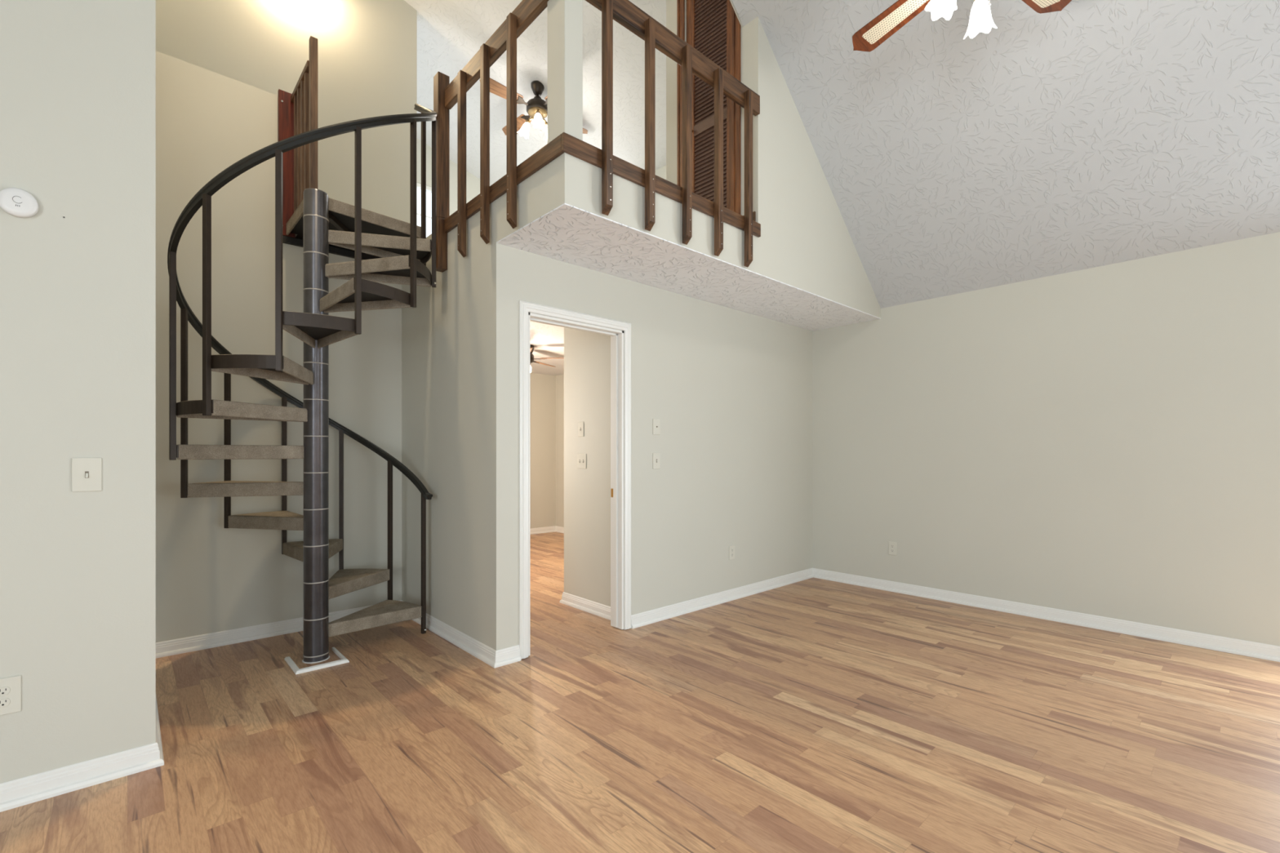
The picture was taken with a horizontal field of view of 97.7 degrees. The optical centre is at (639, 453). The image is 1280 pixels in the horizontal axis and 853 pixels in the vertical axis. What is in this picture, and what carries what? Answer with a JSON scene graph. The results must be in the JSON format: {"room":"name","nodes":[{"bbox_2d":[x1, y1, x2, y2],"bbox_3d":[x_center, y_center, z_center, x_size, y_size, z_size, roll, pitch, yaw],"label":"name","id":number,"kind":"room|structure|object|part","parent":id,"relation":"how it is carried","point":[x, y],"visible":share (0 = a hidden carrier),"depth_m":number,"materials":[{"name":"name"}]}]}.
{"room":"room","nodes":[
{"label":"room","id":0,"kind":"room"},
{"bbox_2d":[0,0,155,783],"bbox_3d":[-3.003,-1.400,1.190,2.980,5.200,0.120,0,0,-42],"label":"wall","id":1,"kind":"structure","parent":0,"point":[77,77],"depth_m":2.00,"materials":[{"name":"beige paint"}]},
{"bbox_2d":[0,675,21,715],"bbox_3d":[-2.147,0.822,1.886,0.082,0.124,0.009,0,0,-42],"label":"wall outlet","id":2,"kind":"object","parent":1,"relation":"attached to","point":[10,687],"visible":1,"depth_m":1.90,"materials":[{"name":"white plastic"}]},
{"bbox_2d":[0,686,10,695],"bbox_3d":[-2.146,0.802,1.884,0.033,0.027,0.003,0,0,-42],"label":"socket","id":3,"kind":"object","parent":2,"relation":"attached to","point":[4,691],"depth_m":1.89,"materials":[{"name":"white plastic"}]},
{"bbox_2d":[0,697,10,707],"bbox_3d":[-2.146,0.842,1.884,0.033,0.027,0.003,0,0,-42],"label":"socket","id":4,"kind":"object","parent":2,"relation":"attached to","point":[4,702],"depth_m":1.89,"materials":[{"name":"white plastic"}]},
{"bbox_2d":[0,187,39,217],"bbox_3d":[-2.116,-0.852,1.903,0.095,0.095,0.026,0,0,-42],"label":"smoke detector","id":5,"kind":"object","parent":1,"relation":"attached to","point":[18,202],"visible":1,"depth_m":1.90,"materials":[{"name":"white plastic"}]},
{"bbox_2d":[0,742,164,812],"bbox_3d":[-2.945,1.157,1.145,3.004,0.086,0.024,0,0,-42],"label":"baseboard","id":6,"kind":"structure","parent":1,"relation":"attached to","point":[29,789],"depth_m":2.00,"materials":[{"name":"white paint"}]},
{"bbox_2d":[71,457,102,492],"bbox_3d":[-1.997,0.078,2.019,0.078,0.122,0.015,0,0,-42],"label":"light switch","id":7,"kind":"object","parent":1,"relation":"attached to","point":[86,473],"visible":1,"depth_m":2.02,"materials":[{"name":"white plastic"}]},
{"bbox_2d":[155,50,401,642],"bbox_3d":[-2.381,-0.583,3.793,1.453,3.565,0.120,0,0,-42],"label":"wall","id":8,"kind":"structure","parent":0,"point":[211,577],"depth_m":3.57,"materials":[{"name":"beige paint"}]},
{"bbox_2d":[155,600,401,658],"bbox_3d":[-2.333,1.157,3.740,1.453,0.086,0.024,0,0,-42],"label":"baseboard","id":9,"kind":"structure","parent":8,"relation":"attached to","point":[184,645],"depth_m":3.53,"materials":[{"name":"white paint"}]},
{"bbox_2d":[155,0,417,225],"bbox_3d":[-2.845,-2.839,4.650,1.928,2.878,0.100,0,0,-42],"label":"wall","id":10,"kind":"structure","parent":0,"point":[367,49],"depth_m":4.80,"materials":[{"name":"beige paint"}]},
{"bbox_2d":[401,248,486,644],"bbox_3d":[-1.345,0.005,3.825,0.120,2.390,1.473,0,0,-42],"label":"wall","id":11,"kind":"structure","parent":0,"point":[444,337],"depth_m":3.63,"materials":[{"name":"beige paint"}]},
{"bbox_2d":[401,600,496,668],"bbox_3d":[-1.308,1.157,3.679,0.024,0.086,1.497,0,0,-42],"label":"baseboard","id":12,"kind":"structure","parent":11,"relation":"attached to","point":[480,651],"depth_m":3.45,"materials":[{"name":"white paint"}]},
{"bbox_2d":[417,138,479,215],"bbox_3d":[-2.361,-2.847,7.535,2.900,2.694,0.100,0,0,-42],"label":"wall","id":13,"kind":"structure","parent":0,"point":[473,183],"depth_m":7.37,"materials":[{"name":"beige paint"}]},
{"bbox_2d":[417,182,431,218],"bbox_3d":[-2.902,-2.845,7.038,0.730,1.150,0.060,0,0,-42],"label":"window","id":14,"kind":"structure","parent":13,"relation":"in","point":[428,188],"depth_m":7.17,"materials":[{"name":"white paint"}]},
{"bbox_3d":[-2.902,-2.845,7.038,0.730,1.150,0.060,0,0,-43],"label":"frame","id":15,"kind":"part","parent":14,"relation":"part of","materials":[{"name":"white paint"}]},
{"bbox_2d":[401,163,549,292],"bbox_3d":[-0.848,-1.345,5.686,3.367,0.310,4.869,0,0,-42],"label":"wall","id":16,"kind":"structure","parent":0,"point":[533,193],"depth_m":3.09,"materials":[{"name":"beige paint"}]},
{"bbox_2d":[433,0,564,272],"bbox_3d":[-0.846,-1.821,3.159,0.081,1.262,1.394,0,0,-42],"label":"loft railing","id":17,"kind":"object","parent":16,"relation":"attached to","point":[446,95],"visible":0.97,"depth_m":3.17,"materials":[{"name":"brown wood"}]},
{"bbox_3d":[-1.293,-1.821,3.643,0.076,1.262,0.077,0,0,-43],"label":"newel post","id":18,"kind":"part","parent":17,"relation":"part of","materials":[{"name":"brown wood"}]},
{"bbox_3d":[-0.810,-2.295,3.152,0.038,0.120,1.298,0,0,-43],"label":"rail","id":19,"kind":"part","parent":17,"relation":"part of","materials":[{"name":"brown wood"}]},
{"bbox_3d":[-0.811,-1.470,3.139,0.019,0.084,1.316,0,0,-43],"label":"rail","id":20,"kind":"part","parent":17,"relation":"part of","materials":[{"name":"brown wood"}]},
{"bbox_2d":[547,0,582,143],"bbox_3d":[-0.369,-2.923,2.754,0.108,2.846,0.152,0,0,-42],"label":"column","id":21,"kind":"structure","parent":16,"relation":"on","point":[565,17],"depth_m":2.71,"materials":[{"name":"beige paint"}]},
{"bbox_2d":[561,0,760,266],"bbox_3d":[0.220,-1.774,3.160,1.569,1.162,0.080,0,0,-42],"label":"loft railing","id":22,"kind":"object","parent":21,"relation":"attached to","point":[655,34],"visible":1,"depth_m":3.10,"materials":[{"name":"brown wood"}]},
{"bbox_3d":[0.213,-1.470,3.169,1.569,0.084,0.019,0,0,-43],"label":"rail","id":23,"kind":"part","parent":22,"relation":"part of","materials":[{"name":"brown wood"}]},
{"bbox_3d":[0.203,-2.295,3.173,1.561,0.120,0.038,0,0,-43],"label":"rail","id":24,"kind":"part","parent":22,"relation":"part of","materials":[{"name":"brown wood"}]},
{"bbox_2d":[404,0,666,186],"bbox_3d":[-1.457,-3.936,5.128,4.860,1.120,4.869,0,0,-42],"label":"ceiling","id":25,"kind":"structure","parent":0,"point":[450,33],"depth_m":5.68,"materials":[{"name":"white paint"}]},
{"bbox_2d":[479,77,587,141],"bbox_3d":[-1.070,-3.587,5.850,0.959,0.526,0.959,0,0,1],"label":"ceiling fan","id":26,"kind":"object","parent":25,"relation":"hanging from","point":[536,107],"visible":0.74,"depth_m":5.78,"materials":[{"name":"brown wood"}]},
{"bbox_3d":[-1.382,-3.599,5.554,0.459,0.007,0.152,0,-13,-44],"label":"blade","id":27,"kind":"part","parent":26,"relation":"part of","materials":[{"name":"brown wood"}]},
{"bbox_3d":[-1.366,-3.599,6.161,0.152,0.007,0.459,17,-12,-42],"label":"blade","id":28,"kind":"part","parent":26,"relation":"part of","materials":[{"name":"brown wood"}]},
{"bbox_3d":[-1.193,-3.592,5.729,0.166,0.026,0.091,0,0,-43],"label":"blade arm","id":29,"kind":"part","parent":26,"relation":"part of","materials":[{"name":"brown metal"}]},
{"bbox_3d":[-1.232,-3.404,5.900,0.120,0.159,0.134,0,0,-43],"label":"lamp shade","id":30,"kind":"part","parent":26,"relation":"part of","materials":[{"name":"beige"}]},
{"bbox_3d":[-1.192,-3.592,5.973,0.091,0.026,0.166,0,0,-43],"label":"blade arm","id":31,"kind":"part","parent":26,"relation":"part of","materials":[{"name":"brown metal"}]},
{"bbox_3d":[-1.153,-3.495,5.876,0.106,0.061,0.049,0,0,18],"label":"shade arm","id":32,"kind":"part","parent":26,"relation":"part of","materials":[{"name":"gold metal"}]},
{"bbox_3d":[-1.070,-3.610,5.850,0.232,0.104,0.232,0,0,-43],"label":"motor","id":33,"kind":"part","parent":26,"relation":"part of","materials":[{"name":"brown metal"}]},
{"bbox_3d":[-1.035,-3.404,5.685,0.120,0.159,0.134,0,0,-43],"label":"lamp shade","id":34,"kind":"part","parent":26,"relation":"part of","materials":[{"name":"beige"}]},
{"bbox_3d":[-0.946,-3.404,5.965,0.133,0.159,0.118,0,0,-10],"label":"lamp shade","id":35,"kind":"part","parent":26,"relation":"part of","materials":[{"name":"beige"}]},
{"bbox_3d":[-0.759,-3.599,6.146,0.459,0.007,0.152,0,13,-44],"label":"blade","id":36,"kind":"part","parent":26,"relation":"part of","materials":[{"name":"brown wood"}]},
{"bbox_2d":[529,373,555,528],"bbox_3d":[-2.520,0.005,7.511,3.367,2.390,0.120,0,0,-42],"label":"wall","id":37,"kind":"structure","parent":0,"point":[542,387],"depth_m":8.39,"materials":[{"name":"beige paint"}]},
{"bbox_2d":[529,525,555,534],"bbox_3d":[-2.450,1.157,7.477,3.170,0.086,0.024,0,0,-42],"label":"baseboard","id":38,"kind":"structure","parent":37,"relation":"attached to","point":[548,529],"depth_m":8.38,"materials":[{"name":"white paint"}]},
{"bbox_2d":[529,320,564,375],"bbox_3d":[-1.046,-1.187,5.940,3.177,0.006,4.188,0,0,-42],"label":"ceiling","id":39,"kind":"structure","parent":0,"point":[548,340],"depth_m":6.26,"materials":[{"name":"white paint"}]},
{"bbox_2d":[529,344,564,373],"bbox_3d":[-1.329,-0.982,6.183,1.170,0.405,1.157,0,0,-42],"label":"ceiling fan","id":40,"kind":"object","parent":39,"relation":"hanging from","point":[531,347],"visible":0.2,"depth_m":6.14,"materials":[{"name":"brown wood"}]},
{"bbox_3d":[-1.288,-1.055,6.171,0.232,0.104,0.232,0,0,-43],"label":"motor","id":41,"kind":"part","parent":40,"relation":"part of","materials":[{"name":"brown metal"}]},
{"bbox_3d":[-1.131,-1.044,6.550,0.152,0.007,0.419,14,5,22],"label":"blade","id":42,"kind":"part","parent":40,"relation":"part of","materials":[{"name":"brown wood"}]},
{"bbox_2d":[555,373,564,527],"bbox_3d":[-0.095,0.005,7.305,0.070,2.390,3.460,0,0,-42],"label":"wall","id":43,"kind":"structure","parent":0,"point":[559,379],"depth_m":8.46,"materials":[{"name":"beige paint"}]},
{"bbox_2d":[555,525,564,533],"bbox_3d":[-0.137,1.157,7.280,0.024,0.086,3.440,0,0,-42],"label":"baseboard","id":44,"kind":"structure","parent":43,"relation":"attached to","point":[558,529],"depth_m":8.46,"materials":[{"name":"white paint"}]},
{"bbox_2d":[564,327,610,606],"bbox_3d":[0.490,0.008,5.001,2.320,2.384,0.728,0,0,-42],"label":"wall","id":45,"kind":"structure","parent":0,"point":[587,355],"depth_m":4.26,"materials":[{"name":"beige paint"}]},
{"bbox_2d":[577,422,583,436],"bbox_3d":[-0.459,-0.184,4.308,0.015,0.114,0.070,0,0,-42],"label":"light switch","id":46,"kind":"object","parent":45,"relation":"attached to","point":[580,424],"visible":1,"depth_m":4.31,"materials":[{"name":"white plastic"}]},
{"bbox_2d":[577,453,586,468],"bbox_3d":[-0.452,0.062,4.300,0.015,0.114,0.114,0,0,-42],"label":"light switch","id":47,"kind":"object","parent":45,"relation":"attached to","point":[581,458],"visible":1,"depth_m":4.30,"materials":[{"name":"white plastic"}]},
{"bbox_2d":[560,591,610,620],"bbox_3d":[-0.385,1.157,4.222,0.024,0.086,0.742,0,0,-42],"label":"baseboard","id":48,"kind":"structure","parent":45,"relation":"attached to","point":[600,610],"depth_m":4.24,"materials":[{"name":"white paint"}]},
{"bbox_2d":[0,532,1279,852],"bbox_3d":[-0.648,1.225,2.187,7.800,0.050,10.500,0,0,-42],"label":"floor","id":49,"kind":"structure","parent":0,"point":[812,715],"depth_m":2.35,"materials":[{"name":"laminate"}]},
{"bbox_2d":[167,102,436,675],"bbox_3d":[-1.926,-0.578,3.307,1.334,3.557,1.455,0,0,-42],"label":"spiral staircase","id":50,"kind":"structure","parent":49,"relation":"on","point":[385,249],"depth_m":3.20,"materials":[{"name":"black metal"}]},
{"bbox_2d":[277,35,317,237],"bbox_3d":[-2.168,-1.970,3.536,0.097,1.060,0.547,0,0,-45],"label":"guard railing","id":51,"kind":"object","parent":50,"relation":"on","point":[297,111],"visible":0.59,"depth_m":3.58,"materials":[{"name":"brown wood"}]},
{"bbox_3d":[-2.155,-2.353,3.558,0.030,0.037,0.473,0,0,-43],"label":"rail","id":52,"kind":"part","parent":51,"relation":"part of","materials":[{"name":"brown wood"}]},
{"bbox_3d":[-1.971,-2.011,3.377,0.040,0.978,0.042,0,0,-43],"label":"newel post","id":53,"kind":"part","parent":51,"relation":"part of","materials":[{"name":"brown wood"}]},
{"bbox_3d":[-1.886,-1.027,3.257,1.323,2.660,1.323,0,0,-43],"label":"handrail","id":54,"kind":"part","parent":50,"relation":"part of","materials":[{"name":"black metal"}]},
{"bbox_3d":[-1.866,1.190,3.228,0.266,0.019,0.298,0,0,-43],"label":"molding","id":55,"kind":"part","parent":50,"relation":"part of","materials":[{"name":"white paint"}]},
{"bbox_2d":[486,242,812,650],"bbox_3d":[0.391,0.005,4.335,3.367,2.390,0.120,0,0,-42],"label":"wall","id":56,"kind":"structure","parent":0,"point":[730,390],"depth_m":4.19,"materials":[{"name":"beige paint"}]},
{"bbox_2d":[494,644,520,667],"bbox_3d":[-0.757,1.157,3.185,0.169,0.086,0.024,0,0,-42],"label":"baseboard","id":57,"kind":"structure","parent":56,"relation":"attached to","point":[511,655],"depth_m":3.19,"materials":[{"name":"white paint"}]},
{"bbox_2d":[519,300,631,659],"bbox_3d":[-0.379,0.154,3.537,0.863,2.083,0.017,0,0,-42],"label":"trim","id":58,"kind":"structure","parent":56,"relation":"attached to","point":[525,307],"depth_m":3.28,"materials":[{"name":"white paint"}]},
{"bbox_2d":[528,312,623,656],"bbox_3d":[-0.426,0.183,3.589,0.749,2.026,0.121,0,0,-42],"label":"trim","id":59,"kind":"structure","parent":56,"relation":"attached to","point":[616,335],"depth_m":3.80,"materials":[{"name":"white paint"}]},
{"bbox_2d":[610,488,613,497],"bbox_3d":[-0.191,0.275,3.858,0.002,0.060,0.028,0,0,-42],"label":"strike plate","id":60,"kind":"object","parent":56,"relation":"attached to","point":[611,490],"visible":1,"depth_m":3.86,"materials":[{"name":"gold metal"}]},
{"bbox_2d":[653,418,660,435],"bbox_3d":[0.120,-0.188,3.996,0.070,0.114,0.014,0,0,-42],"label":"light switch","id":61,"kind":"object","parent":56,"relation":"attached to","point":[656,422],"visible":1,"depth_m":4.00,"materials":[{"name":"white plastic"}]},
{"bbox_2d":[653,453,660,469],"bbox_3d":[0.121,0.056,3.995,0.070,0.114,0.015,0,0,-42],"label":"light switch","id":62,"kind":"object","parent":56,"relation":"attached to","point":[656,456],"visible":1,"depth_m":4.00,"materials":[{"name":"white plastic"}]},
{"bbox_2d":[631,568,813,628],"bbox_3d":[0.812,1.157,4.623,2.357,0.086,0.024,0,0,-42],"label":"baseboard","id":63,"kind":"structure","parent":56,"relation":"attached to","point":[642,619],"depth_m":4.41,"materials":[{"name":"white paint"}]},
{"bbox_2d":[728,545,734,559],"bbox_3d":[0.754,0.815,4.580,0.070,0.114,0.009,0,0,-42],"label":"wall outlet","id":64,"kind":"object","parent":56,"relation":"attached to","point":[731,548],"visible":1,"depth_m":4.58,"materials":[{"name":"white plastic"}]},
{"bbox_2d":[655,164,666,179],"bbox_3d":[0.309,-2.460,6.679,0.080,1.920,4.770,0,0,-42],"label":"wall","id":65,"kind":"structure","parent":0,"point":[661,172],"depth_m":6.67,"materials":[{"name":"beige paint"}]},
{"bbox_2d":[496,203,880,330],"bbox_3d":[0.657,-1.187,4.045,3.366,0.006,0.668,0,0,-42],"label":"ceiling","id":66,"kind":"structure","parent":0,"point":[567,233],"depth_m":3.57,"materials":[{"name":"white paint"}]},
{"bbox_2d":[666,0,742,215],"bbox_3d":[-0.057,-3.054,3.600,4.820,3.378,0.735,0,0,-42],"label":"wall","id":67,"kind":"structure","parent":0,"point":[671,5],"depth_m":4.28,"materials":[{"name":"beige paint"}]},
{"bbox_2d":[676,0,741,214],"bbox_3d":[0.482,-2.580,4.020,0.018,2.120,0.590,0,0,-42],"label":"trim","id":68,"kind":"structure","parent":67,"relation":"attached to","point":[736,27],"depth_m":3.83,"materials":[{"name":"brown wood"}]},
{"bbox_2d":[686,0,732,210],"bbox_3d":[0.499,-2.548,4.031,0.070,2.036,0.451,0,0,-42],"label":"door","id":69,"kind":"structure","parent":67,"relation":"in","point":[713,40],"depth_m":4.05,"materials":[{"name":"brown wood"}]},
{"bbox_3d":[0.514,-2.382,4.041,0.032,0.075,0.306,0,0,-43],"label":"rail","id":70,"kind":"part","parent":69,"relation":"part of","materials":[{"name":"brown wood"}]},
{"bbox_3d":[0.510,-2.946,4.039,0.017,1.057,0.320,0,0,-43],"label":"louver panel","id":71,"kind":"part","parent":69,"relation":"part of","materials":[{"name":"brown wood"}]},
{"bbox_3d":[0.510,-1.998,4.039,0.017,0.702,0.320,0,0,-43],"label":"louver panel","id":72,"kind":"part","parent":69,"relation":"part of","materials":[{"name":"brown wood"}]},
{"bbox_2d":[742,211,755,222],"bbox_3d":[0.726,-1.552,3.758,0.012,0.105,0.115,0,0,-42],"label":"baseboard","id":73,"kind":"structure","parent":67,"relation":"attached to","point":[753,212],"depth_m":3.72,"materials":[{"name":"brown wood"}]},
{"bbox_2d":[549,16,880,318],"bbox_3d":[0.840,-2.042,3.844,3.367,1.704,0.128,0,0,-42],"label":"wall","id":74,"kind":"structure","parent":0,"point":[805,242],"depth_m":3.84,"materials":[{"name":"beige paint"}]},
{"bbox_2d":[731,0,1279,308],"bbox_3d":[2.491,-3.035,1.693,3.960,3.517,5.531,0,0,-42],"label":"ceiling","id":75,"kind":"structure","parent":0,"point":[1086,134],"depth_m":3.46,"materials":[{"name":"grey paint"}]},
{"bbox_2d":[852,0,1071,51],"bbox_3d":[1.492,-2.568,2.452,0.994,1.288,0.994,0,0,16],"label":"ceiling fan","id":76,"kind":"object","parent":75,"relation":"hanging from","point":[873,34],"visible":1,"depth_m":2.75,"materials":[{"name":"brown wood"}]},
{"bbox_3d":[1.280,-2.200,2.840,0.152,0.007,0.484,14,-7,-28],"label":"blade","id":77,"kind":"part","parent":76,"relation":"part of","materials":[{"name":"brown wood"}]},
{"bbox_3d":[1.289,-2.200,2.824,0.084,0.009,0.347,14,-7,-28],"label":"cane panel","id":78,"kind":"part","parent":76,"relation":"part of","materials":[{"name":"beige wicker"}]},
{"bbox_3d":[1.321,-2.004,2.455,0.127,0.159,0.125,0,0,-43],"label":"lamp shade","id":79,"kind":"part","parent":76,"relation":"part of","materials":[{"name":"white glass"}]},
{"bbox_3d":[1.578,-2.004,2.597,0.133,0.159,0.118,0,0,-27],"label":"lamp shade","id":80,"kind":"part","parent":76,"relation":"part of","materials":[{"name":"white glass"}]},
{"bbox_3d":[1.864,-2.200,2.654,0.347,0.009,0.084,0,13,-29],"label":"cane panel","id":81,"kind":"part","parent":76,"relation":"part of","materials":[{"name":"beige wicker"}]},
{"bbox_3d":[1.880,-2.200,2.663,0.484,0.007,0.152,0,13,-29],"label":"blade","id":82,"kind":"part","parent":76,"relation":"part of","materials":[{"name":"brown wood"}]},
{"bbox_2d":[812,231,1279,646],"bbox_3d":[2.272,-0.063,4.862,0.120,2.526,10.500,0,0,-42],"label":"wall","id":83,"kind":"structure","parent":0,"point":[1104,441],"depth_m":3.93,"materials":[{"name":"beige paint"}]},
{"bbox_2d":[888,541,897,555],"bbox_3d":[2.192,0.828,4.854,0.009,0.114,0.070,0,0,-42],"label":"wall outlet","id":84,"kind":"object","parent":83,"relation":"attached to","point":[892,545],"visible":1,"depth_m":4.85,"materials":[{"name":"white plastic"}]},
{"bbox_2d":[812,568,1279,662],"bbox_3d":[2.703,1.157,4.285,0.024,0.086,3.077,0,0,-42],"label":"baseboard","id":85,"kind":"structure","parent":83,"relation":"attached to","point":[1237,646],"depth_m":3.91,"materials":[{"name":"white paint"}]},
{"bbox_3d":[-2.811,-1.620,3.098,0.120,5.640,2.434,0,0,-43],"label":"wall","id":86,"kind":"structure","parent":0,"visible":0},
{"bbox_2d":[155,696,164,761],"bbox_3d":[-2.353,1.157,2.704,0.024,0.086,1.523,0,0,-42],"label":"baseboard","id":87,"kind":"structure","parent":86,"relation":"attached to","point":[158,740],"depth_m":2.31,"materials":[{"name":"white paint"}]}
]}

